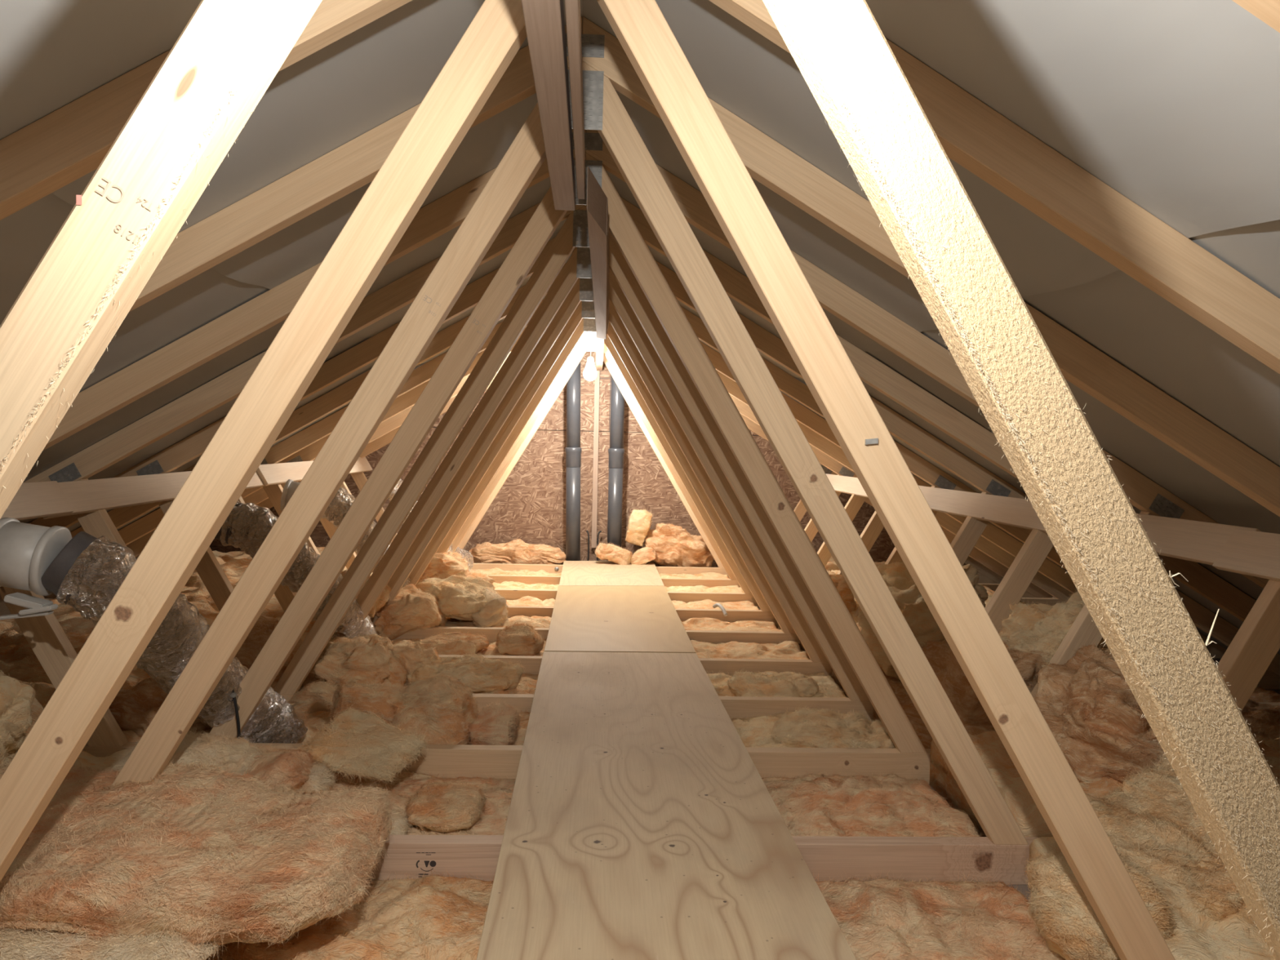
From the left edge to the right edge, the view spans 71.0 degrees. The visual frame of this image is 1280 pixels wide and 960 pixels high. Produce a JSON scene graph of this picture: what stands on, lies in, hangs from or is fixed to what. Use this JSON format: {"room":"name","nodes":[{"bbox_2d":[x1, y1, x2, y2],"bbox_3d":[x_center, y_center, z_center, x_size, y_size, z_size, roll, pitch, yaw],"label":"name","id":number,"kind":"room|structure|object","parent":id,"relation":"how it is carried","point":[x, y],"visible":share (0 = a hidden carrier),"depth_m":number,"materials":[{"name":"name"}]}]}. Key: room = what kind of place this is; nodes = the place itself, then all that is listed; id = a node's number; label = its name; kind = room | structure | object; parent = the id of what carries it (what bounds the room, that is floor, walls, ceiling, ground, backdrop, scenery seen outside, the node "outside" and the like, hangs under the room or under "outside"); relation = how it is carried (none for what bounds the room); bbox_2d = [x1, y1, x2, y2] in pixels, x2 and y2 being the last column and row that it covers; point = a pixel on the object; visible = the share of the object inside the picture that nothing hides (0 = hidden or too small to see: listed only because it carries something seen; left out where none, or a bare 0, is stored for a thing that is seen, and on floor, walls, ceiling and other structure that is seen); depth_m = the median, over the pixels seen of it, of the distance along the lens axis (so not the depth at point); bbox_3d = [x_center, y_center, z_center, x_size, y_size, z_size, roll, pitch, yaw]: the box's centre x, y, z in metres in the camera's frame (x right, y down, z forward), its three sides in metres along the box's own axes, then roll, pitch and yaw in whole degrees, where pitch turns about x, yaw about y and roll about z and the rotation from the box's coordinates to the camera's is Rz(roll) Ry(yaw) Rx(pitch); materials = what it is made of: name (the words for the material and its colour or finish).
{"room":"attic","nodes":[
{"label":"attic","id":0,"kind":"room"},
{"bbox_2d":[209,351,977,572],"bbox_3d":[-0.397,-0.247,7.198,6.796,1.977,0.025,1,2,-3],"label":"wall","id":1,"kind":"structure","parent":0,"point":[530,506],"depth_m":7.19,"materials":[{"name":"brown wood"}]},
{"bbox_2d":[591,351,599,547],"bbox_3d":[-0.351,-0.306,7.163,0.046,1.700,0.038,1,2,-3],"label":"batten","id":2,"kind":"object","parent":1,"relation":"attached to","point":[597,382],"visible":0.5,"depth_m":7.15,"materials":[{"name":"grey wood"}]},
{"bbox_2d":[0,0,1279,654],"bbox_3d":[-0.169,-0.063,2.394,6.840,2.007,9.600,1,2,-3],"label":"roof underlay","id":3,"kind":"structure","parent":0,"point":[1173,105],"depth_m":1.75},
{"bbox_2d":[44,597,1279,902],"bbox_3d":[-0.203,0.926,2.631,7.400,0.015,10.200,1,2,-3],"label":"floor","id":4,"kind":"structure","parent":0,"point":[1024,888],"depth_m":2.13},
{"bbox_2d":[3,733,129,771],"bbox_3d":[-2.104,0.776,2.326,1.718,0.250,0.627,1,2,-3],"label":"insulation","id":5,"kind":"object","parent":4,"relation":"on","point":[86,759],"visible":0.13,"depth_m":2.52,"materials":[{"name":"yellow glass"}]},
{"bbox_2d":[0,669,38,763],"bbox_3d":[-1.934,0.670,2.342,0.639,0.368,0.474,1,2,0],"label":"insulation piece","id":6,"kind":"object","parent":5,"relation":"on","point":[16,698],"visible":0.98,"depth_m":2.41,"materials":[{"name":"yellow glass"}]},
{"bbox_2d":[10,676,141,742],"bbox_3d":[-2.134,0.754,2.924,1.725,0.235,0.572,1,2,-3],"label":"insulation","id":7,"kind":"object","parent":4,"relation":"on","point":[45,691],"visible":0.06,"depth_m":2.87,"materials":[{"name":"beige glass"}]},
{"bbox_2d":[108,676,212,737],"bbox_3d":[-1.518,0.746,2.932,0.464,0.281,0.450,2,2,9],"label":"insulation piece","id":8,"kind":"object","parent":7,"relation":"on","point":[134,709],"visible":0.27,"depth_m":2.77,"materials":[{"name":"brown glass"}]},
{"bbox_2d":[0,631,316,691],"bbox_3d":[-2.150,0.723,3.507,1.715,0.234,0.594,1,2,-3],"label":"insulation","id":9,"kind":"object","parent":4,"relation":"on","point":[20,661],"visible":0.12,"depth_m":3.35,"materials":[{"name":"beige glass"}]},
{"bbox_2d":[234,613,302,683],"bbox_3d":[-1.489,0.670,3.538,0.414,0.285,0.358,2,2,10],"label":"insulation piece","id":10,"kind":"object","parent":9,"relation":"on","point":[264,627],"visible":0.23,"depth_m":3.41,"materials":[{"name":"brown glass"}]},
{"bbox_2d":[0,601,331,647],"bbox_3d":[-2.183,0.694,4.107,1.698,0.238,0.606,1,2,-3],"label":"insulation","id":11,"kind":"object","parent":4,"relation":"on","point":[11,633],"visible":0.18,"depth_m":3.96,"materials":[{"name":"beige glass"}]},
{"bbox_2d":[48,578,284,617],"bbox_3d":[-2.220,0.667,4.701,1.697,0.247,0.581,1,2,-3],"label":"insulation","id":12,"kind":"object","parent":4,"relation":"on","point":[201,594],"visible":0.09,"depth_m":4.51,"materials":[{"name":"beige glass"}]},
{"bbox_2d":[321,486,410,586],"bbox_3d":[-1.483,0.326,4.813,0.247,0.625,0.599,3,3,41],"label":"duct","id":13,"kind":"object","parent":12,"relation":"on","point":[342,501],"visible":0.18,"depth_m":4.63,"materials":[{"name":"silver metal"}]},
{"bbox_2d":[205,869,494,959],"bbox_3d":[-0.689,0.919,1.779,1.133,0.115,0.635,1,2,-3],"label":"insulation","id":14,"kind":"object","parent":4,"relation":"on","point":[431,917],"visible":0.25,"depth_m":1.82,"materials":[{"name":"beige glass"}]},
{"bbox_2d":[0,924,227,959],"bbox_3d":[-0.973,0.824,1.595,0.475,0.107,0.236,2,2,4],"label":"insulation piece","id":15,"kind":"object","parent":14,"relation":"on","point":[15,944],"visible":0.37,"depth_m":1.54,"materials":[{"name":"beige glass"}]},
{"bbox_2d":[295,706,530,745],"bbox_3d":[-0.750,0.870,2.989,1.124,0.130,0.584,1,2,-3],"label":"insulation","id":16,"kind":"object","parent":4,"relation":"on","point":[317,717],"visible":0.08,"depth_m":3.12,"materials":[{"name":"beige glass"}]},
{"bbox_2d":[40,531,307,743],"bbox_3d":[-1.297,0.517,2.576,0.265,0.779,0.769,3,2,28],"label":"duct","id":17,"kind":"object","parent":16,"relation":"on","point":[89,571],"visible":0.62,"depth_m":2.41,"materials":[{"name":"silver metal"}]},
{"bbox_2d":[0,517,71,619],"bbox_3d":[-1.565,0.225,2.292,0.173,0.257,0.179,1,2,-9],"label":"ventilation fan","id":18,"kind":"object","parent":17,"relation":"attached to","point":[27,550],"depth_m":2.24,"materials":[{"name":"white plastic"}]},
{"bbox_2d":[286,679,337,730],"bbox_3d":[-1.033,0.771,2.942,0.350,0.236,0.153,2,2,27],"label":"insulation piece","id":19,"kind":"object","parent":16,"relation":"on","point":[302,701],"visible":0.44,"depth_m":2.94,"materials":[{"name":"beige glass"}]},
{"bbox_2d":[324,679,408,724],"bbox_3d":[-0.897,0.749,2.994,0.302,0.224,0.345,1,2,-16],"label":"insulation piece","id":20,"kind":"object","parent":16,"relation":"on","point":[376,697],"visible":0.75,"depth_m":2.87,"materials":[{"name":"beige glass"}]},
{"bbox_2d":[390,671,479,744],"bbox_3d":[-0.677,0.772,2.935,0.343,0.278,0.275,2,2,17],"label":"insulation piece","id":21,"kind":"object","parent":16,"relation":"on","point":[442,708],"visible":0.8,"depth_m":2.84,"materials":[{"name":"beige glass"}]},
{"bbox_2d":[466,699,524,745],"bbox_3d":[-0.465,0.811,2.928,0.208,0.160,0.254,2,2,7],"label":"insulation piece","id":22,"kind":"object","parent":16,"relation":"on","point":[498,724],"visible":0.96,"depth_m":2.85,"materials":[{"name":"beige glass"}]},
{"bbox_2d":[332,766,515,835],"bbox_3d":[-0.721,0.899,2.399,1.116,0.145,0.641,1,2,-3],"label":"insulation","id":23,"kind":"object","parent":4,"relation":"on","point":[500,793],"visible":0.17,"depth_m":2.54,"materials":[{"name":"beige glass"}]},
{"bbox_2d":[107,727,263,775],"bbox_3d":[-1.194,0.756,2.386,0.417,0.181,0.377,1,2,-3],"label":"insulation piece","id":24,"kind":"object","parent":23,"relation":"on","point":[199,747],"visible":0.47,"depth_m":2.35,"materials":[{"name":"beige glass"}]},
{"bbox_2d":[244,741,317,790],"bbox_3d":[-0.993,0.788,2.426,0.269,0.156,0.303,1,2,-15],"label":"insulation piece","id":25,"kind":"object","parent":23,"relation":"on","point":[275,765],"visible":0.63,"depth_m":2.35,"materials":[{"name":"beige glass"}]},
{"bbox_2d":[295,760,337,793],"bbox_3d":[-0.893,0.828,2.443,0.154,0.137,0.203,1,2,-7],"label":"insulation piece","id":26,"kind":"object","parent":23,"relation":"on","point":[323,777],"visible":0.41,"depth_m":2.41,"materials":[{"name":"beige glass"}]},
{"bbox_2d":[296,706,428,783],"bbox_3d":[-0.770,0.754,2.551,0.361,0.162,0.296,2,2,21],"label":"insulation piece","id":27,"kind":"object","parent":23,"relation":"on","point":[355,743],"visible":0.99,"depth_m":2.53,"materials":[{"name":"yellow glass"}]},
{"bbox_2d":[402,775,491,835],"bbox_3d":[-0.513,0.860,2.370,0.248,0.110,0.277,1,2,-10],"label":"insulation piece","id":28,"kind":"object","parent":23,"relation":"on","point":[440,806],"visible":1,"depth_m":2.31,"materials":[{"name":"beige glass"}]},
{"bbox_2d":[311,673,538,693],"bbox_3d":[-0.775,0.841,3.576,1.110,0.123,0.613,1,2,-3],"label":"insulation","id":29,"kind":"object","parent":4,"relation":"on","point":[527,685],"visible":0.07,"depth_m":3.61,"materials":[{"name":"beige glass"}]},
{"bbox_2d":[309,629,408,688],"bbox_3d":[-1.105,0.729,3.560,0.407,0.294,0.454,1,2,-8],"label":"insulation piece","id":30,"kind":"object","parent":29,"relation":"on","point":[366,659],"visible":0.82,"depth_m":3.39,"materials":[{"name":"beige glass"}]},
{"bbox_2d":[389,642,443,685],"bbox_3d":[-0.907,0.764,3.605,0.241,0.235,0.255,1,2,1],"label":"insulation piece","id":31,"kind":"object","parent":29,"relation":"on","point":[412,655],"visible":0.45,"depth_m":3.55,"materials":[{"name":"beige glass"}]},
{"bbox_2d":[405,652,525,693],"bbox_3d":[-0.678,0.765,3.517,0.487,0.189,0.276,1,2,-3],"label":"insulation piece","id":32,"kind":"object","parent":29,"relation":"on","point":[480,673],"visible":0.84,"depth_m":3.46,"materials":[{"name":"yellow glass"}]},
{"bbox_2d":[389,635,546,656],"bbox_3d":[-0.804,0.802,4.174,1.093,0.120,0.583,1,2,-3],"label":"insulation","id":33,"kind":"object","parent":4,"relation":"on","point":[491,650],"visible":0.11,"depth_m":4.16,"materials":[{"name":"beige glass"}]},
{"bbox_2d":[213,500,376,639],"bbox_3d":[-1.377,0.424,3.678,0.301,0.700,0.758,3,3,36],"label":"duct","id":34,"kind":"object","parent":33,"relation":"on","point":[246,526],"visible":0.48,"depth_m":3.49,"materials":[{"name":"silver metal"}]},
{"bbox_2d":[411,628,489,654],"bbox_3d":[-0.874,0.764,4.136,0.380,0.142,0.275,2,2,7],"label":"insulation piece","id":35,"kind":"object","parent":33,"relation":"on","point":[455,642],"visible":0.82,"depth_m":4.06,"materials":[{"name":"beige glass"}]},
{"bbox_2d":[494,621,546,656],"bbox_3d":[-0.549,0.739,4.161,0.257,0.153,0.272,1,2,-3],"label":"insulation piece","id":36,"kind":"object","parent":33,"relation":"on","point":[517,639],"visible":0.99,"depth_m":4.08,"materials":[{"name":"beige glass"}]},
{"bbox_2d":[444,614,551,627],"bbox_3d":[-0.835,0.786,4.771,1.107,0.128,0.598,1,2,-3],"label":"insulation","id":37,"kind":"object","parent":4,"relation":"on","point":[540,621],"visible":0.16,"depth_m":4.75,"materials":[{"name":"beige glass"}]},
{"bbox_2d":[373,581,447,639],"bbox_3d":[-1.176,0.652,4.555,0.394,0.292,0.442,1,2,-3],"label":"insulation piece","id":38,"kind":"object","parent":37,"relation":"on","point":[412,609],"visible":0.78,"depth_m":4.39,"materials":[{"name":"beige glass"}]},
{"bbox_2d":[415,573,502,622],"bbox_3d":[-0.978,0.631,4.771,0.495,0.235,0.462,1,2,-3],"label":"insulation piece","id":39,"kind":"object","parent":37,"relation":"on","point":[459,597],"visible":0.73,"depth_m":4.63,"materials":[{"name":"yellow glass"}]},
{"bbox_2d":[471,586,508,626],"bbox_3d":[-0.788,0.684,4.741,0.238,0.235,0.346,1,2,-3],"label":"insulation piece","id":40,"kind":"object","parent":37,"relation":"on","point":[494,612],"visible":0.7,"depth_m":4.62,"materials":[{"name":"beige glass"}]},
{"bbox_2d":[468,537,565,564],"bbox_3d":[-0.959,0.589,7.049,0.805,0.294,0.247,1,2,-3],"label":"insulation piece","id":41,"kind":"object","parent":4,"relation":"on","point":[517,551],"visible":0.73,"depth_m":6.98,"materials":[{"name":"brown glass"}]},
{"bbox_2d":[506,595,555,606],"bbox_3d":[-0.863,0.766,5.372,1.104,0.122,0.592,1,2,-3],"label":"insulation","id":42,"kind":"object","parent":4,"relation":"on","point":[526,601],"visible":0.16,"depth_m":5.46,"materials":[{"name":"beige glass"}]},
{"bbox_2d":[462,570,494,583],"bbox_3d":[-1.059,0.635,5.354,0.408,0.182,0.276,1,2,-12],"label":"insulation piece","id":43,"kind":"object","parent":42,"relation":"on","point":[475,575],"visible":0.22,"depth_m":5.33,"materials":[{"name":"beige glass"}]},
{"bbox_2d":[416,550,470,584],"bbox_3d":[-1.176,0.556,5.421,0.369,0.259,0.325,2,2,12],"label":"insulation piece","id":44,"kind":"object","parent":43,"relation":"on","point":[442,565],"visible":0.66,"depth_m":5.31,"materials":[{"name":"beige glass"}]},
{"bbox_2d":[0,299,1077,626],"bbox_3d":[-0.296,-0.166,5.059,6.760,1.980,0.050,1,2,-3],"label":"roof truss","id":45,"kind":"object","parent":4,"relation":"on","point":[424,373],"visible":0.15,"depth_m":5.03,"materials":[{"name":"brown wood"}]},
{"bbox_2d":[43,317,1072,606],"bbox_3d":[-0.324,-0.189,5.658,6.760,1.980,0.050,1,2,-3],"label":"roof truss","id":46,"kind":"object","parent":4,"relation":"on","point":[408,399],"visible":0.2,"depth_m":5.66,"materials":[{"name":"brown wood"}]},
{"bbox_2d":[544,586,696,653],"bbox_3d":[-0.139,0.729,4.893,0.687,0.018,1.885,1,2,-3],"label":"plywood board","id":47,"kind":"object","parent":46,"relation":"on","point":[584,619],"visible":0.8,"depth_m":4.62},
{"bbox_2d":[564,362,582,560],"bbox_3d":[-0.523,-0.177,7.052,0.146,1.840,0.130,1,2,-3],"label":"pipe","id":48,"kind":"object","parent":4,"relation":"on","point":[573,450],"visible":0.93,"depth_m":7.01,"materials":[{"name":"grey plastic"}]},
{"bbox_2d":[135,331,1052,598],"bbox_3d":[-0.352,-0.212,6.257,6.760,1.980,0.050,1,2,-3],"label":"roof truss","id":49,"kind":"object","parent":4,"relation":"on","point":[396,421],"visible":0.27,"depth_m":6.25,"materials":[{"name":"brown wood"}]},
{"bbox_2d":[606,376,624,560],"bbox_3d":[-0.188,-0.153,7.068,0.130,1.806,0.130,0,3,-33],"label":"pipe","id":50,"kind":"object","parent":4,"relation":"on","point":[616,451],"visible":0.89,"depth_m":7.03,"materials":[{"name":"grey plastic"}]},
{"bbox_2d":[256,342,1003,583],"bbox_3d":[-0.381,-0.235,6.856,6.760,1.980,0.050,1,2,-3],"label":"roof truss","id":51,"kind":"object","parent":4,"relation":"on","point":[986,575],"visible":0.19,"depth_m":6.84,"materials":[{"name":"brown wood"}]},
{"bbox_2d":[256,456,372,485],"bbox_3d":[-2.043,-0.075,5.811,0.073,0.124,2.201,1,2,-3],"label":"board","id":52,"kind":"object","parent":51,"relation":"attached to","point":[270,473],"visible":0.62,"depth_m":5.11,"materials":[{"name":"white wood"}]},
{"bbox_2d":[559,560,664,586],"bbox_3d":[-0.216,0.669,6.449,0.703,0.018,1.338,1,2,-3],"label":"plywood board","id":53,"kind":"object","parent":51,"relation":"on","point":[574,573],"visible":0.74,"depth_m":6.30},
{"bbox_2d":[593,540,632,564],"bbox_3d":[-0.198,0.558,6.893,0.324,0.227,0.194,1,2,-3],"label":"insulation piece","id":54,"kind":"object","parent":53,"relation":"on","point":[615,553],"visible":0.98,"depth_m":6.83,"materials":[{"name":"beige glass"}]},
{"bbox_2d":[630,546,657,564],"bbox_3d":[0.022,0.602,6.951,0.245,0.183,0.203,1,2,-10],"label":"insulation piece","id":55,"kind":"object","parent":53,"relation":"on","point":[644,555],"visible":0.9,"depth_m":6.88,"materials":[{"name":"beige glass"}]},
{"bbox_2d":[623,507,654,546],"bbox_3d":[0.000,0.376,7.039,0.249,0.314,0.170,1,2,0],"label":"insulation piece","id":56,"kind":"object","parent":55,"relation":"on","point":[639,521],"visible":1,"depth_m":6.99,"materials":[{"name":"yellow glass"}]},
{"bbox_2d":[825,473,1260,564],"bbox_3d":[1.452,0.087,4.641,0.075,0.113,4.680,1,2,-3],"label":"board","id":57,"kind":"object","parent":51,"relation":"attached to","point":[1202,542],"visible":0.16,"depth_m":3.40,"materials":[{"name":"white wood"}]},
{"bbox_2d":[0,128,1269,783],"bbox_3d":[-0.184,-0.075,2.699,6.760,1.980,0.050,1,2,-3],"label":"roof truss","id":58,"kind":"object","parent":4,"relation":"on","point":[46,637],"visible":0.52,"depth_m":2.67,"materials":[{"name":"brown wood"}]},
{"bbox_2d":[0,0,1279,959],"bbox_3d":[-0.125,-0.027,1.466,6.760,1.980,0.050,1,2,-3],"label":"roof truss","id":59,"kind":"object","parent":4,"relation":"on","point":[68,144],"visible":1,"depth_m":1.45,"materials":[{"name":"brown wood"}]},
{"bbox_2d":[564,0,585,199],"bbox_3d":[-0.070,-0.661,0.783,0.018,0.060,2.820,1,2,-3],"label":"board","id":60,"kind":"object","parent":59,"relation":"attached to","point":[572,7],"visible":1,"depth_m":1.51,"materials":[{"name":"grey wood"}]},
{"bbox_2d":[0,0,1279,959],"bbox_3d":[-0.097,-0.004,0.868,6.760,1.980,0.050,1,2,-3],"label":"roof truss","id":61,"kind":"object","parent":4,"relation":"on","point":[117,233],"visible":1,"depth_m":0.86,"materials":[{"name":"brown wood"}]},
{"bbox_2d":[70,262,1226,657],"bbox_3d":[-0.267,-0.143,4.461,6.760,1.980,0.050,1,2,-3],"label":"roof truss","id":62,"kind":"object","parent":4,"relation":"on","point":[582,290],"visible":0.27,"depth_m":4.43,"materials":[{"name":"brown wood"}]},
{"bbox_2d":[42,471,264,519],"bbox_3d":[-1.972,0.023,3.840,0.075,0.129,1.951,1,2,-3],"label":"board","id":63,"kind":"object","parent":62,"relation":"attached to","point":[84,496],"visible":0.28,"depth_m":3.36,"materials":[{"name":"white wood"}]},
{"bbox_2d":[22,196,1279,722],"bbox_3d":[-0.210,-0.097,3.263,6.760,1.980,0.050,1,2,-3],"label":"roof truss","id":64,"kind":"object","parent":4,"relation":"on","point":[99,456],"visible":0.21,"depth_m":3.23,"materials":[{"name":"brown wood"}]},
{"bbox_2d":[586,166,609,338],"bbox_3d":[-0.141,-0.731,3.364,0.064,0.106,2.535,1,2,-2],"label":"board","id":65,"kind":"object","parent":64,"relation":"attached to","point":[597,200],"visible":0.96,"depth_m":2.56,"materials":[{"name":"grey wood"}]},
{"bbox_2d":[28,237,1279,689],"bbox_3d":[-0.239,-0.120,3.862,6.760,1.980,0.050,1,2,-3],"label":"roof truss","id":66,"kind":"object","parent":4,"relation":"on","point":[578,265],"visible":0.31,"depth_m":3.83,"materials":[{"name":"brown wood"}]},
{"bbox_2d":[644,523,713,567],"bbox_3d":[0.308,0.548,7.090,0.606,0.452,0.301,2,2,5],"label":"insulation piece","id":67,"kind":"object","parent":4,"relation":"on","point":[675,546],"visible":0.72,"depth_m":7.00,"materials":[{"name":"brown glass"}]},
{"bbox_2d":[110,16,1279,884],"bbox_3d":[-0.153,-0.050,2.065,6.760,1.980,0.050,1,2,-3],"label":"roof truss","id":68,"kind":"object","parent":4,"relation":"on","point":[1002,855],"visible":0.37,"depth_m":2.05,"materials":[{"name":"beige wood"}]},
{"bbox_2d":[0,480,74,519],"bbox_3d":[-1.829,0.121,1.296,0.075,0.108,3.350,1,2,-3],"label":"board","id":69,"kind":"object","parent":68,"relation":"attached to","point":[38,499],"visible":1,"depth_m":2.82,"materials":[{"name":"white wood"}]},
{"bbox_2d":[0,756,400,953],"bbox_3d":[-1.147,0.751,1.861,1.293,0.228,0.669,2,2,5],"label":"insulation piece","id":70,"kind":"object","parent":68,"relation":"on","point":[202,854],"visible":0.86,"depth_m":1.72,"materials":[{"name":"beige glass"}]},
{"bbox_2d":[520,0,575,210],"bbox_3d":[-0.114,-0.663,0.836,0.052,0.062,2.930,1,2,-3],"label":"board","id":71,"kind":"object","parent":68,"relation":"attached to","point":[544,20],"visible":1,"depth_m":1.52,"materials":[{"name":"grey wood"}]},
{"bbox_2d":[476,651,856,959],"bbox_3d":[0.038,0.848,1.820,0.720,0.018,4.265,1,2,-3],"label":"plywood board","id":72,"kind":"object","parent":68,"relation":"on","point":[642,824],"visible":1,"depth_m":2.09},
{"bbox_2d":[1212,528,1279,581],"bbox_3d":[1.599,0.228,1.071,0.075,0.112,2.570,1,2,-3],"label":"board","id":73,"kind":"object","parent":68,"relation":"attached to","point":[1246,552],"visible":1,"depth_m":2.25,"materials":[{"name":"white wood"}]},
{"bbox_2d":[664,585,743,592],"bbox_3d":[0.311,0.770,6.028,0.814,0.119,0.598,1,2,-3],"label":"insulation","id":74,"kind":"object","parent":4,"relation":"on","point":[731,588],"visible":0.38,"depth_m":6.07,"materials":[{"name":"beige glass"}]},
{"bbox_2d":[671,599,759,609],"bbox_3d":[0.341,0.790,5.430,0.817,0.098,0.599,1,2,-3],"label":"insulation","id":75,"kind":"object","parent":4,"relation":"on","point":[704,604],"visible":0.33,"depth_m":5.55,"materials":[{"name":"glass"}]},
{"bbox_2d":[680,617,782,631],"bbox_3d":[0.374,0.807,4.827,0.834,0.131,0.595,1,2,-3],"label":"insulation","id":76,"kind":"object","parent":4,"relation":"on","point":[692,624],"visible":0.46,"depth_m":4.93,"materials":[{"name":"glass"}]},
{"bbox_2d":[690,640,809,659],"bbox_3d":[0.406,0.836,4.248,0.824,0.117,0.651,1,2,-3],"label":"insulation","id":77,"kind":"object","parent":4,"relation":"on","point":[786,650],"visible":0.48,"depth_m":4.27,"materials":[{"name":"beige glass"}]},
{"bbox_2d":[705,670,847,697],"bbox_3d":[0.434,0.857,3.626,0.839,0.136,0.635,1,2,-3],"label":"insulation","id":78,"kind":"object","parent":4,"relation":"on","point":[828,687],"visible":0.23,"depth_m":3.68,"materials":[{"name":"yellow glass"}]},
{"bbox_2d":[725,668,820,697],"bbox_3d":[0.515,0.820,3.543,0.394,0.118,0.300,1,2,0],"label":"insulation piece","id":79,"kind":"object","parent":78,"relation":"on","point":[746,683],"visible":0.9,"depth_m":3.50,"materials":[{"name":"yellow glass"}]},
{"bbox_2d":[730,706,896,748],"bbox_3d":[0.458,0.885,3.052,0.834,0.132,0.584,1,2,-3],"label":"insulation","id":80,"kind":"object","parent":4,"relation":"on","point":[754,731],"visible":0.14,"depth_m":3.05,"materials":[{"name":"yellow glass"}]},
{"bbox_2d":[771,706,895,748],"bbox_3d":[0.640,0.833,2.992,0.451,0.127,0.380,2,2,16],"label":"insulation piece","id":81,"kind":"object","parent":80,"relation":"on","point":[820,728],"visible":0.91,"depth_m":2.91,"materials":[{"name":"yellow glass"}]},
{"bbox_2d":[800,614,862,659],"bbox_3d":[1.648,0.766,4.290,1.671,0.268,0.581,1,2,-3],"label":"insulation","id":82,"kind":"object","parent":4,"relation":"on","point":[855,617],"visible":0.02,"depth_m":4.47,"materials":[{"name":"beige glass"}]},
{"bbox_2d":[875,559,987,607],"bbox_3d":[1.340,0.572,4.236,0.573,0.393,0.460,2,2,9],"label":"insulation piece","id":83,"kind":"object","parent":82,"relation":"on","point":[896,575],"visible":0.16,"depth_m":4.16,"materials":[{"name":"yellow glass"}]},
{"bbox_2d":[762,768,981,836],"bbox_3d":[0.490,0.918,2.445,0.834,0.126,0.654,1,2,-3],"label":"insulation","id":84,"kind":"object","parent":4,"relation":"on","point":[891,805],"visible":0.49,"depth_m":2.44,"materials":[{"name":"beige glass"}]},
{"bbox_2d":[776,596,1054,629],"bbox_3d":[1.618,0.747,4.888,1.671,0.261,0.573,1,2,-3],"label":"insulation","id":85,"kind":"object","parent":4,"relation":"on","point":[986,602],"visible":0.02,"depth_m":4.94,"materials":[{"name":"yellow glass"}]},
{"bbox_2d":[813,870,1065,959],"bbox_3d":[0.508,0.954,1.839,0.842,0.108,0.640,1,2,-3],"label":"insulation","id":86,"kind":"object","parent":4,"relation":"on","point":[881,918],"visible":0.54,"depth_m":1.92,"materials":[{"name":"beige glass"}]},
{"bbox_2d":[1022,846,1179,959],"bbox_3d":[0.893,0.854,1.790,0.263,0.268,0.352,1,2,-8],"label":"insulation piece","id":87,"kind":"object","parent":86,"relation":"on","point":[1062,913],"visible":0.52,"depth_m":1.72,"materials":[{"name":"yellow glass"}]},
{"bbox_2d":[831,666,1279,702],"bbox_3d":[1.672,0.825,3.690,1.704,0.229,0.591,1,2,-3],"label":"insulation","id":88,"kind":"object","parent":4,"relation":"on","point":[1260,694],"visible":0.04,"depth_m":3.51,"materials":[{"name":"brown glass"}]},
{"bbox_2d":[857,583,983,679],"bbox_3d":[1.132,0.616,3.695,0.510,0.462,0.486,1,2,-3],"label":"insulation piece","id":89,"kind":"object","parent":88,"relation":"on","point":[910,602],"visible":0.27,"depth_m":3.54,"materials":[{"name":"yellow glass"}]},
{"bbox_2d":[869,691,1279,748],"bbox_3d":[1.704,0.826,3.105,1.718,0.245,0.560,1,2,-3],"label":"insulation","id":90,"kind":"object","parent":4,"relation":"on","point":[1266,716],"visible":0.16,"depth_m":3.02,"materials":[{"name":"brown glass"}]},
{"bbox_2d":[920,629,1049,724],"bbox_3d":[1.161,0.705,3.070,0.395,0.380,0.392,1,2,-7],"label":"insulation piece","id":91,"kind":"object","parent":90,"relation":"on","point":[940,655],"visible":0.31,"depth_m":2.94,"materials":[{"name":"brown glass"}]},
{"bbox_2d":[997,591,1111,677],"bbox_3d":[1.477,0.595,3.033,0.572,0.451,0.471,1,2,-11],"label":"insulation piece","id":92,"kind":"object","parent":90,"relation":"on","point":[1039,627],"visible":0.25,"depth_m":2.99,"materials":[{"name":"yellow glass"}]},
{"bbox_2d":[928,729,1279,836],"bbox_3d":[1.731,0.844,2.503,1.693,0.251,0.640,1,2,-3],"label":"insulation","id":93,"kind":"object","parent":4,"relation":"on","point":[988,744],"visible":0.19,"depth_m":2.46,"materials":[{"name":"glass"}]},
{"bbox_2d":[1033,639,1259,782],"bbox_3d":[1.366,0.702,2.472,0.603,0.509,0.459,1,2,-15],"label":"insulation piece","id":94,"kind":"object","parent":93,"relation":"on","point":[1086,702],"visible":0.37,"depth_m":2.35,"materials":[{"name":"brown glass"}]},
{"bbox_2d":[1026,834,1275,959],"bbox_3d":[1.758,0.870,1.891,1.709,0.248,0.611,1,2,-3],"label":"insulation","id":95,"kind":"object","parent":4,"relation":"on","point":[1237,937],"visible":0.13,"depth_m":1.69,"materials":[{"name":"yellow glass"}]},
{"bbox_2d":[1084,752,1279,924],"bbox_3d":[1.219,0.797,1.980,0.548,0.392,0.445,0,3,-34],"label":"insulation piece","id":96,"kind":"object","parent":95,"relation":"on","point":[1149,819],"visible":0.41,"depth_m":1.91,"materials":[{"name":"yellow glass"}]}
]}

